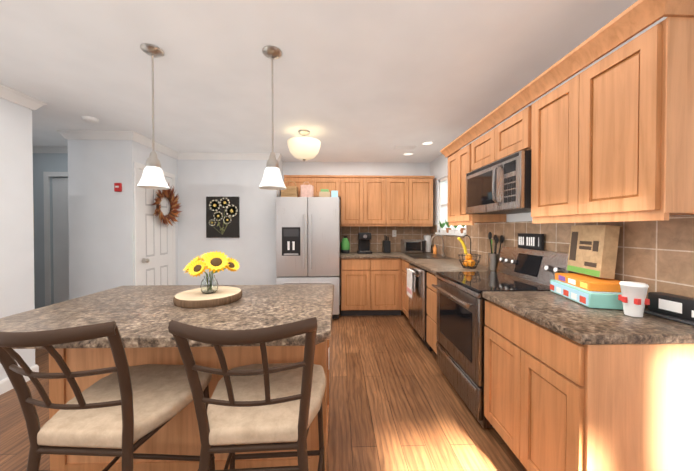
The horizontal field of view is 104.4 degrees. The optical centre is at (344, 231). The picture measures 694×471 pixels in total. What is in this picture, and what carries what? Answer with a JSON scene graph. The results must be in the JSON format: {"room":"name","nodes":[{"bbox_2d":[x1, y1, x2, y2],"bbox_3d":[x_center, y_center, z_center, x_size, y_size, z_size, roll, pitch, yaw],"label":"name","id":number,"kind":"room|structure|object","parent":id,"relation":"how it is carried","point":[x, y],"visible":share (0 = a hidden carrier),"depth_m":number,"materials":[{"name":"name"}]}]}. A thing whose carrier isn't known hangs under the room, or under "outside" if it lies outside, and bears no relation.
{"room":"kitchen","nodes":[
{"label":"kitchen","id":0,"kind":"room"},
{"bbox_2d":[0,98,34,380],"bbox_3d":[-4.095,0.096,-0.121,2.840,2.440,4.910,0,1,-2],"label":"wall block","id":1,"kind":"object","parent":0,"point":[16,233],"depth_m":2.24,"materials":[{"name":"paint"}]},
{"bbox_2d":[33,153,67,308],"bbox_3d":[-4.439,0.053,3.786,2.360,2.440,0.120,0,1,-2],"label":"wall","id":2,"kind":"structure","parent":0,"point":[50,162],"depth_m":3.73,"materials":[{"name":"paint"}]},
{"bbox_2d":[33,146,67,152],"bbox_3d":[-4.436,-1.122,3.682,2.360,0.087,0.062,0,1,-2],"label":"crown molding","id":3,"kind":"structure","parent":2,"relation":"attached to","point":[36,149],"depth_m":3.69,"materials":[{"name":"white wood"}]},
{"bbox_2d":[43,172,67,305],"bbox_3d":[-3.705,0.226,3.738,0.895,2.095,0.017,0,1,-2],"label":"door frame","id":4,"kind":"structure","parent":2,"relation":"attached to","point":[47,253],"depth_m":3.72,"materials":[{"name":"white wood"}]},
{"bbox_2d":[52,178,68,303],"bbox_3d":[-3.704,0.258,3.793,0.762,2.014,0.039,0,1,-2],"label":"hall door","id":5,"kind":"structure","parent":2,"relation":"in","point":[60,240],"depth_m":3.77,"materials":[{"name":"grey paint"}]},
{"bbox_2d":[67,140,177,299],"bbox_3d":[-2.892,0.051,3.942,0.740,2.440,1.550,0,1,-2],"label":"wall block","id":6,"kind":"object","parent":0,"point":[101,220],"visible":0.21,"depth_m":3.17,"materials":[{"name":"paint"}]},
{"bbox_2d":[114,183,121,191],"bbox_3d":[-2.656,-0.515,3.151,0.070,0.100,0.030,0,1,-2],"label":"fire alarm","id":7,"kind":"object","parent":6,"relation":"attached to","point":[117,187],"visible":0.98,"depth_m":3.14,"materials":[{"name":"red plastic"}]},
{"bbox_2d":[134,162,175,285],"bbox_3d":[-2.471,0.223,3.593,0.080,2.104,0.779,0,1,-2],"label":"closet door","id":8,"kind":"structure","parent":6,"relation":"attached to","point":[155,252],"depth_m":3.50,"materials":[{"name":"white wood"}]},
{"bbox_2d":[152,183,181,225],"bbox_3d":[-2.437,-0.365,3.693,0.103,0.630,0.600,0,1,-2],"label":"wreath","id":9,"kind":"object","parent":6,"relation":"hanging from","point":[168,194],"visible":1,"depth_m":3.74,"materials":[{"name":"brown"}]},
{"bbox_2d":[177,159,282,284],"bbox_3d":[-1.789,0.046,4.417,1.490,2.440,0.660,0,1,-2],"label":"wall block","id":10,"kind":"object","parent":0,"point":[252,249],"visible":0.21,"depth_m":4.08,"materials":[{"name":"paint"}]},
{"bbox_2d":[206,197,239,237],"bbox_3d":[-1.843,-0.214,4.064,0.485,0.617,0.033,0,1,-2],"label":"picture","id":11,"kind":"object","parent":10,"relation":"attached to","point":[222,217],"visible":1,"depth_m":4.05,"materials":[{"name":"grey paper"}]},
{"bbox_2d":[0,305,526,470],"bbox_3d":[-1.958,1.358,1.525,7.600,0.120,8.460,0,1,-2],"label":"floor","id":12,"kind":"structure","parent":0,"point":[396,402],"depth_m":1.91,"materials":[{"name":"brown wood"}]},
{"bbox_2d":[0,365,38,394],"bbox_3d":[-2.669,1.263,-0.063,0.014,0.105,4.924,0,1,-2],"label":"baseboard","id":13,"kind":"structure","parent":12,"relation":"on","point":[5,385],"depth_m":2.17,"materials":[{"name":"white wood"}]},
{"bbox_2d":[0,321,214,470],"bbox_3d":[-0.828,0.777,0.992,0.472,1.057,0.616,0,1,-2],"label":"stool","id":14,"kind":"object","parent":12,"relation":"on","point":[124,405],"visible":0.94,"depth_m":0.86,"materials":[{"name":"brown metal"}]},
{"bbox_2d":[49,348,328,470],"bbox_3d":[-0.817,0.860,1.655,1.422,0.872,0.502,0,1,-2],"label":"base cabinet","id":15,"kind":"object","parent":12,"relation":"on","point":[180,435],"depth_m":1.41,"materials":[{"name":"brown wood"}]},
{"bbox_2d":[0,284,333,351],"bbox_3d":[-0.811,0.407,1.456,1.490,0.040,0.928,0,1,-2],"label":"countertop","id":16,"kind":"structure","parent":15,"relation":"on","point":[142,314],"depth_m":1.27,"materials":[{"name":"brown stone"}]},
{"bbox_2d":[173,286,241,308],"bbox_3d":[-0.762,0.365,1.516,0.344,0.040,0.344,0,1,-2],"label":"trivet","id":17,"kind":"object","parent":16,"relation":"on","point":[198,298],"visible":0.92,"depth_m":1.42,"materials":[{"name":"beige wood"}]},
{"bbox_2d":[200,275,217,293],"bbox_3d":[-0.762,0.296,1.515,0.092,0.095,0.092,0,1,-2],"label":"glass jar vase","id":18,"kind":"object","parent":17,"relation":"on","point":[209,285],"visible":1,"depth_m":1.48,"materials":[{"name":"clear glass"}]},
{"bbox_2d":[183,251,239,276],"bbox_3d":[-0.752,0.220,1.508,0.301,0.224,0.225,0,1,-2],"label":"bouquet","id":19,"kind":"object","parent":18,"relation":"in","point":[218,261],"visible":0.96,"depth_m":1.48,"materials":[{"name":"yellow plant"}]},
{"bbox_2d":[168,317,325,470],"bbox_3d":[-0.308,0.777,1.004,0.461,1.057,0.613,0,1,-2],"label":"stool","id":20,"kind":"object","parent":12,"relation":"on","point":[266,404],"visible":1,"depth_m":0.87,"materials":[{"name":"brown metal"}]},
{"bbox_2d":[276,197,338,318],"bbox_3d":[-0.534,0.390,4.147,0.895,1.758,0.812,0,1,-2],"label":"refrigerator","id":21,"kind":"object","parent":12,"relation":"on","point":[307,240],"visible":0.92,"depth_m":3.80,"materials":[{"name":"silver metal"}]},
{"bbox_2d":[281,180,297,196],"bbox_3d":[-0.824,-0.625,4.024,0.228,0.272,0.208,0,1,-2],"label":"wicker basket","id":22,"kind":"object","parent":21,"relation":"on","point":[290,191],"visible":0.77,"depth_m":3.92,"materials":[{"name":"beige wicker"}]},
{"bbox_2d":[300,182,312,196],"bbox_3d":[-0.580,-0.616,4.061,0.200,0.253,0.120,0,1,-2],"label":"bag","id":23,"kind":"object","parent":21,"relation":"on","point":[306,190],"visible":0.92,"depth_m":4.00,"materials":[{"name":"pink paper"}]},
{"bbox_2d":[319,189,329,196],"bbox_3d":[-0.305,-0.560,4.089,0.160,0.140,0.180,0,1,-2],"label":"box","id":24,"kind":"object","parent":21,"relation":"on","point":[324,193],"depth_m":4.00,"materials":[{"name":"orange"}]},
{"bbox_2d":[331,191,337,196],"bbox_3d":[-0.155,-0.550,4.083,0.100,0.120,0.120,0,1,-2],"label":"box","id":25,"kind":"object","parent":21,"relation":"on","point":[333,193],"depth_m":4.02,"materials":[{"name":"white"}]},
{"bbox_2d":[340,252,401,315],"bbox_3d":[0.382,0.812,4.280,0.917,0.910,0.656,0,1,-2],"label":"base cabinet","id":26,"kind":"object","parent":12,"relation":"on","point":[371,284],"visible":1,"depth_m":3.97,"materials":[{"name":"brown wood"}]},
{"bbox_2d":[341,236,349,252],"bbox_3d":[0.007,0.215,4.396,0.150,0.278,0.150,0,1,-2],"label":"canister","id":27,"kind":"object","parent":26,"relation":"on","point":[345,245],"visible":1,"depth_m":4.34,"materials":[{"name":"green"}]},
{"bbox_2d":[357,233,371,253],"bbox_3d":[0.318,0.189,4.374,0.230,0.330,0.260,0,1,-2],"label":"coffee maker","id":28,"kind":"object","parent":26,"relation":"on","point":[364,239],"visible":1,"depth_m":4.37,"materials":[{"name":"black plastic"}]},
{"bbox_2d":[382,235,390,252],"bbox_3d":[0.686,0.208,4.444,0.110,0.290,0.160,0,1,-2],"label":"knife block","id":29,"kind":"object","parent":26,"relation":"on","point":[386,245],"visible":1,"depth_m":4.37,"materials":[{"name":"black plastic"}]},
{"bbox_2d":[402,260,424,318],"bbox_3d":[1.161,0.839,3.720,0.641,0.870,0.467,0,1,-2],"label":"base cabinet","id":30,"kind":"object","parent":12,"relation":"on","point":[405,263],"depth_m":3.76,"materials":[{"name":"brown wood"}]},
{"bbox_2d":[405,263,433,350],"bbox_3d":[1.134,0.846,3.178,0.720,0.868,0.605,0,1,-2],"label":"dishwasher","id":31,"kind":"object","parent":12,"relation":"on","point":[417,311],"visible":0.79,"depth_m":3.00,"materials":[{"name":"silver metal"}]},
{"bbox_2d":[407,269,414,298],"bbox_3d":[0.783,0.620,3.198,0.040,0.318,0.230,0,1,-2],"label":"hanging towel","id":32,"kind":"object","parent":31,"relation":"hanging from","point":[410,281],"visible":1,"depth_m":3.17,"materials":[{"name":"white fabric"}]},
{"bbox_2d":[426,272,508,353],"bbox_3d":[1.188,0.850,2.688,0.641,0.870,0.367,0,1,-2],"label":"base cabinet","id":33,"kind":"object","parent":12,"relation":"on","point":[431,301],"depth_m":2.70,"materials":[{"name":"brown wood"}]},
{"bbox_2d":[393,252,491,275],"bbox_3d":[1.157,0.384,3.560,0.656,0.038,2.124,0,1,-2],"label":"countertop","id":34,"kind":"structure","parent":33,"relation":"on","point":[430,265],"depth_m":3.01,"materials":[{"name":"brown stone"}]},
{"bbox_2d":[401,239,425,252],"bbox_3d":[1.122,0.246,4.407,0.350,0.215,0.317,0,1,-2],"label":"toaster oven","id":35,"kind":"object","parent":34,"relation":"on","point":[413,245],"visible":0.98,"depth_m":4.29,"materials":[{"name":"silver metal"}]},
{"bbox_2d":[404,254,449,258],"bbox_3d":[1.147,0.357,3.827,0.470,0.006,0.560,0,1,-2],"label":"sink basin","id":36,"kind":"object","parent":34,"relation":"in","point":[424,256],"visible":1,"depth_m":3.83,"materials":[{"name":"silver metal"}]},
{"bbox_2d":[424,233,431,252],"bbox_3d":[1.375,0.193,4.492,0.140,0.320,0.140,0,1,-2],"label":"paper towel roll","id":37,"kind":"object","parent":34,"relation":"on","point":[427,237],"visible":0.77,"depth_m":4.44,"materials":[{"name":"white paper"}]},
{"bbox_2d":[433,244,436,253],"bbox_3d":[1.403,0.280,4.193,0.060,0.152,0.060,0,1,-2],"label":"soap bottle","id":38,"kind":"object","parent":34,"relation":"on","point":[434,249],"visible":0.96,"depth_m":4.17,"materials":[{"name":"orange plastic"}]},
{"bbox_2d":[431,234,444,255],"bbox_3d":[1.338,0.201,3.904,0.207,0.316,0.119,0,1,-2],"label":"gooseneck faucet","id":39,"kind":"object","parent":34,"relation":"on","point":[443,254],"visible":1,"depth_m":3.86,"materials":[{"name":"silver metal"}]},
{"bbox_2d":[458,235,475,264],"bbox_3d":[1.354,0.204,3.001,0.220,0.330,0.120,0,1,-2],"label":"stand","id":40,"kind":"object","parent":34,"relation":"on","point":[463,245],"visible":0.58,"depth_m":2.97,"materials":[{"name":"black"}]},
{"bbox_2d":[458,254,480,268],"bbox_3d":[1.271,0.301,2.750,0.215,0.141,0.215,0,1,-2],"label":"wire fruit basket","id":41,"kind":"object","parent":34,"relation":"on","point":[468,261],"visible":1,"depth_m":2.72,"materials":[{"name":"black metal"}]},
{"bbox_2d":[488,232,503,270],"bbox_3d":[1.440,0.189,2.587,0.109,0.369,0.161,0,1,-2],"label":"utensil holder","id":42,"kind":"object","parent":34,"relation":"on","point":[493,259],"visible":0.98,"depth_m":2.56,"materials":[{"name":"silver metal"}]},
{"bbox_2d":[432,246,576,427],"bbox_3d":[1.157,0.718,2.121,0.729,1.146,0.752,0,1,-2],"label":"range","id":43,"kind":"object","parent":12,"relation":"on","point":[460,326],"visible":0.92,"depth_m":1.99,"materials":[{"name":"silver metal"}]},
{"bbox_2d":[518,233,543,249],"bbox_3d":[1.492,0.081,2.168,0.023,0.124,0.270,0,1,-2],"label":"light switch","id":44,"kind":"object","parent":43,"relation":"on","point":[531,241],"visible":0.96,"depth_m":2.14,"materials":[{"name":"black plastic"}]},
{"bbox_2d":[484,300,693,470],"bbox_3d":[1.222,0.864,1.391,0.641,0.870,0.705,0,1,-2],"label":"base cabinet","id":45,"kind":"object","parent":12,"relation":"on","point":[570,385],"depth_m":1.04,"materials":[{"name":"brown wood"}]},
{"bbox_2d":[482,292,693,343],"bbox_3d":[1.215,0.408,1.383,0.656,0.038,0.712,0,1,-2],"label":"countertop","id":46,"kind":"structure","parent":45,"relation":"on","point":[579,323],"depth_m":1.19,"materials":[{"name":"brown stone"}]},
{"bbox_2d":[550,280,644,309],"bbox_3d":[1.388,0.348,1.518,0.231,0.075,0.380,0,1,12],"label":"box","id":47,"kind":"object","parent":46,"relation":"on","point":[598,299],"visible":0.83,"depth_m":1.37,"materials":[{"name":"teal cardboard"}]},
{"bbox_2d":[555,273,620,291],"bbox_3d":[1.403,0.288,1.537,0.201,0.044,0.330,0,1,12],"label":"game box","id":48,"kind":"object","parent":47,"relation":"on","point":[587,282],"visible":0.81,"depth_m":1.46,"materials":[{"name":"orange cardboard"}]},
{"bbox_2d":[567,225,622,278],"bbox_3d":[1.464,0.112,1.594,0.108,0.294,0.265,0,1,7],"label":"box","id":49,"kind":"object","parent":48,"relation":"on","point":[593,249],"visible":1,"depth_m":1.53,"materials":[{"name":"brown cardboard"}]},
{"bbox_2d":[618,281,649,316],"bbox_3d":[1.336,0.312,1.246,0.094,0.152,0.094,0,1,-2],"label":"paper cup","id":50,"kind":"object","parent":46,"relation":"on","point":[633,298],"visible":1,"depth_m":1.22,"materials":[{"name":"white paper"}]},
{"bbox_2d":[644,292,693,325],"bbox_3d":[1.480,0.339,1.180,0.105,0.100,0.240,0,1,-6],"label":"box","id":51,"kind":"object","parent":46,"relation":"on","point":[677,308],"visible":0.94,"depth_m":1.19,"materials":[{"name":"black cardboard"}]},
{"bbox_2d":[0,0,637,162],"bbox_3d":[-1.958,-1.202,1.497,7.600,0.120,8.460,0,1,-2],"label":"ceiling","id":52,"kind":"structure","parent":0,"point":[366,80],"depth_m":1.87,"materials":[{"name":"paint"}]},
{"bbox_2d":[0,83,46,110],"bbox_3d":[-2.646,-1.080,-0.064,0.062,0.087,4.972,0,1,-2],"label":"crown molding","id":53,"kind":"structure","parent":52,"relation":"attached to","point":[18,97],"depth_m":2.24,"materials":[{"name":"white wood"}]},
{"bbox_2d":[82,116,98,123],"bbox_3d":[-2.601,-1.135,2.751,0.130,0.039,0.130,0,1,-2],"label":"smoke detector","id":54,"kind":"object","parent":52,"relation":"attached to","point":[90,119],"visible":1,"depth_m":2.72,"materials":[{"name":"white plastic"}]},
{"bbox_2d":[56,130,128,139],"bbox_3d":[-2.907,-1.115,3.123,0.792,0.087,0.062,0,1,-2],"label":"crown molding","id":55,"kind":"structure","parent":52,"relation":"attached to","point":[67,134],"depth_m":3.12,"materials":[{"name":"white wood"}]},
{"bbox_2d":[127,131,178,158],"bbox_3d":[-2.481,-1.120,3.534,0.062,0.087,0.862,0,1,-2],"label":"crown molding","id":56,"kind":"structure","parent":52,"relation":"attached to","point":[131,135],"depth_m":3.42,"materials":[{"name":"white wood"}]},
{"bbox_2d":[137,43,169,189],"bbox_3d":[-1.213,-0.710,1.702,0.172,0.867,0.172,0,1,-2],"label":"pendant light","id":57,"kind":"object","parent":52,"relation":"hanging from","point":[152,177],"visible":1,"depth_m":1.68,"materials":[{"name":"white glass"}]},
{"bbox_2d":[179,153,281,160],"bbox_3d":[-1.749,-1.126,4.058,1.552,0.087,0.092,0,1,-2],"label":"crown molding","id":58,"kind":"structure","parent":52,"relation":"attached to","point":[188,156],"depth_m":4.04,"materials":[{"name":"white wood"}]},
{"bbox_2d":[259,46,285,189],"bbox_3d":[-0.463,-0.710,1.722,0.172,0.867,0.172,0,1,-2],"label":"pendant light","id":59,"kind":"object","parent":52,"relation":"hanging from","point":[272,179],"visible":1,"depth_m":1.69,"materials":[{"name":"white glass"}]},
{"bbox_2d":[287,130,320,160],"bbox_3d":[-0.474,-0.987,3.134,0.384,0.344,0.390,0,1,-2],"label":"semi-flush ceiling light","id":60,"kind":"object","parent":52,"relation":"attached to","point":[303,148],"visible":1,"depth_m":3.02,"materials":[{"name":"white glass"}]},
{"bbox_2d":[402,152,413,155],"bbox_3d":[0.955,-1.167,4.066,0.169,0.005,0.169,0,1,-8],"label":"recessed light","id":61,"kind":"object","parent":52,"relation":"in","point":[407,153],"depth_m":4.06,"materials":[{"name":"white plastic"}]},
{"bbox_2d":[421,141,433,144],"bbox_3d":[1.089,-1.161,3.549,0.169,0.005,0.169,0,1,-8],"label":"recessed light","id":62,"kind":"object","parent":52,"relation":"in","point":[422,143],"depth_m":3.55,"materials":[{"name":"white plastic"}]},
{"bbox_2d":[283,162,429,304],"bbox_3d":[0.204,0.043,4.699,2.510,2.440,0.200,0,1,-2],"label":"wall","id":63,"kind":"structure","parent":0,"point":[359,168],"depth_m":4.59,"materials":[{"name":"paint"}]},
{"bbox_2d":[284,175,315,196],"bbox_3d":[-0.711,-0.713,4.391,0.505,0.340,0.345,0,1,-2],"label":"upper cabinet","id":64,"kind":"object","parent":63,"relation":"attached to","point":[299,179],"depth_m":4.22,"materials":[{"name":"brown wood"}]},
{"bbox_2d":[316,175,339,198],"bbox_3d":[-0.326,-0.714,4.401,0.505,0.340,0.345,0,1,-2],"label":"upper cabinet","id":65,"kind":"object","parent":63,"relation":"attached to","point":[331,182],"depth_m":4.23,"materials":[{"name":"brown wood"}]},
{"bbox_2d":[340,175,367,225],"bbox_3d":[0.139,-0.496,4.416,0.426,0.775,0.345,0,1,-2],"label":"upper cabinet","id":66,"kind":"object","parent":63,"relation":"attached to","point":[353,188],"depth_m":4.25,"materials":[{"name":"brown wood"}]},
{"bbox_2d":[368,175,391,225],"bbox_3d":[0.469,-0.496,4.424,0.477,0.775,0.345,0,1,-2],"label":"upper cabinet","id":67,"kind":"object","parent":63,"relation":"attached to","point":[372,200],"depth_m":4.26,"materials":[{"name":"brown wood"}]},
{"bbox_2d":[340,226,429,251],"bbox_3d":[0.684,0.125,4.609,1.539,0.467,0.009,0,1,-2],"label":"backsplash","id":68,"kind":"structure","parent":63,"relation":"attached to","point":[378,233],"depth_m":4.60,"materials":[{"name":"tile"}]},
{"bbox_2d":[392,176,411,225],"bbox_3d":[0.823,-0.496,4.434,0.477,0.775,0.345,0,1,-2],"label":"upper cabinet","id":69,"kind":"object","parent":63,"relation":"attached to","point":[401,185],"depth_m":4.27,"materials":[{"name":"brown wood"}]},
{"bbox_2d":[412,176,434,225],"bbox_3d":[1.173,-0.496,4.443,0.466,0.775,0.345,0,1,-2],"label":"upper cabinet","id":70,"kind":"object","parent":63,"relation":"attached to","point":[422,186],"depth_m":4.28,"materials":[{"name":"brown wood"}]},
{"bbox_2d":[430,17,689,235],"bbox_3d":[1.652,0.081,1.207,0.200,2.440,7.260,0,1,-2],"label":"wall","id":71,"kind":"structure","parent":0,"point":[439,168],"depth_m":3.92,"materials":[{"name":"paint"}]},
{"bbox_2d":[444,144,451,223],"bbox_3d":[1.330,-0.508,2.880,0.346,0.832,0.325,0,1,-2],"label":"upper cabinet","id":72,"kind":"object","parent":71,"relation":"attached to","point":[447,151],"depth_m":2.97,"materials":[{"name":"brown wood"}]},
{"bbox_2d":[435,176,465,235],"bbox_3d":[1.603,-0.392,3.801,0.300,1.430,1.540,0,1,-2],"label":"window","id":73,"kind":"structure","parent":71,"relation":"in","point":[442,204],"depth_m":4.22,"materials":[{"name":"white"}]},
{"bbox_2d":[442,220,447,232],"bbox_3d":[1.505,-0.081,3.929,0.109,0.203,0.172,0,1,4],"label":"pot","id":74,"kind":"object","parent":73,"relation":"on","point":[442,225],"depth_m":3.95,"materials":[{"name":"brown ceramic"}]},
{"bbox_2d":[455,225,465,232],"bbox_3d":[1.527,-0.075,3.462,0.114,0.201,0.169,0,1,-8],"label":"pot","id":75,"kind":"object","parent":73,"relation":"on","point":[461,229],"depth_m":3.46,"materials":[{"name":"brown ceramic"}]},
{"bbox_2d":[468,116,487,172],"bbox_3d":[1.346,-0.729,2.283,0.346,0.377,0.446,0,1,-2],"label":"upper cabinet","id":76,"kind":"object","parent":71,"relation":"attached to","point":[478,149],"depth_m":2.35,"materials":[{"name":"brown wood"}]},
{"bbox_2d":[452,132,505,223],"bbox_3d":[1.336,-0.506,2.675,0.346,0.832,0.325,0,1,-2],"label":"upper cabinet","id":77,"kind":"object","parent":71,"relation":"attached to","point":[459,156],"depth_m":2.68,"materials":[{"name":"brown wood"}]},
{"bbox_2d":[488,88,527,163],"bbox_3d":[1.354,-0.725,1.957,0.346,0.377,0.446,0,1,-2],"label":"upper cabinet","id":78,"kind":"object","parent":71,"relation":"attached to","point":[510,137],"depth_m":1.93,"materials":[{"name":"brown wood"}]},
{"bbox_2d":[466,150,530,213],"bbox_3d":[1.294,-0.340,2.113,0.455,0.373,0.748,0,1,-2],"label":"microwave","id":79,"kind":"object","parent":78,"relation":"attached to","point":[502,186],"visible":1,"depth_m":1.95,"materials":[{"name":"silver metal"}]},
{"bbox_2d":[524,60,563,219],"bbox_3d":[1.366,-0.493,1.528,0.346,0.832,0.410,0,1,-2],"label":"upper cabinet","id":80,"kind":"object","parent":71,"relation":"attached to","point":[546,115],"depth_m":1.59,"materials":[{"name":"brown wood"}]},
{"bbox_2d":[429,215,693,307],"bbox_3d":[1.505,0.145,2.839,0.009,0.467,3.590,0,1,-2],"label":"backsplash","id":81,"kind":"structure","parent":71,"relation":"attached to","point":[656,256],"depth_m":1.43,"materials":[{"name":"tile"}]},
{"bbox_2d":[564,0,693,219],"bbox_3d":[1.374,-0.490,1.235,0.346,0.832,0.416,0,1,-2],"label":"upper cabinet","id":82,"kind":"object","parent":71,"relation":"attached to","point":[609,138],"depth_m":1.12,"materials":[{"name":"brown wood"}]}
]}

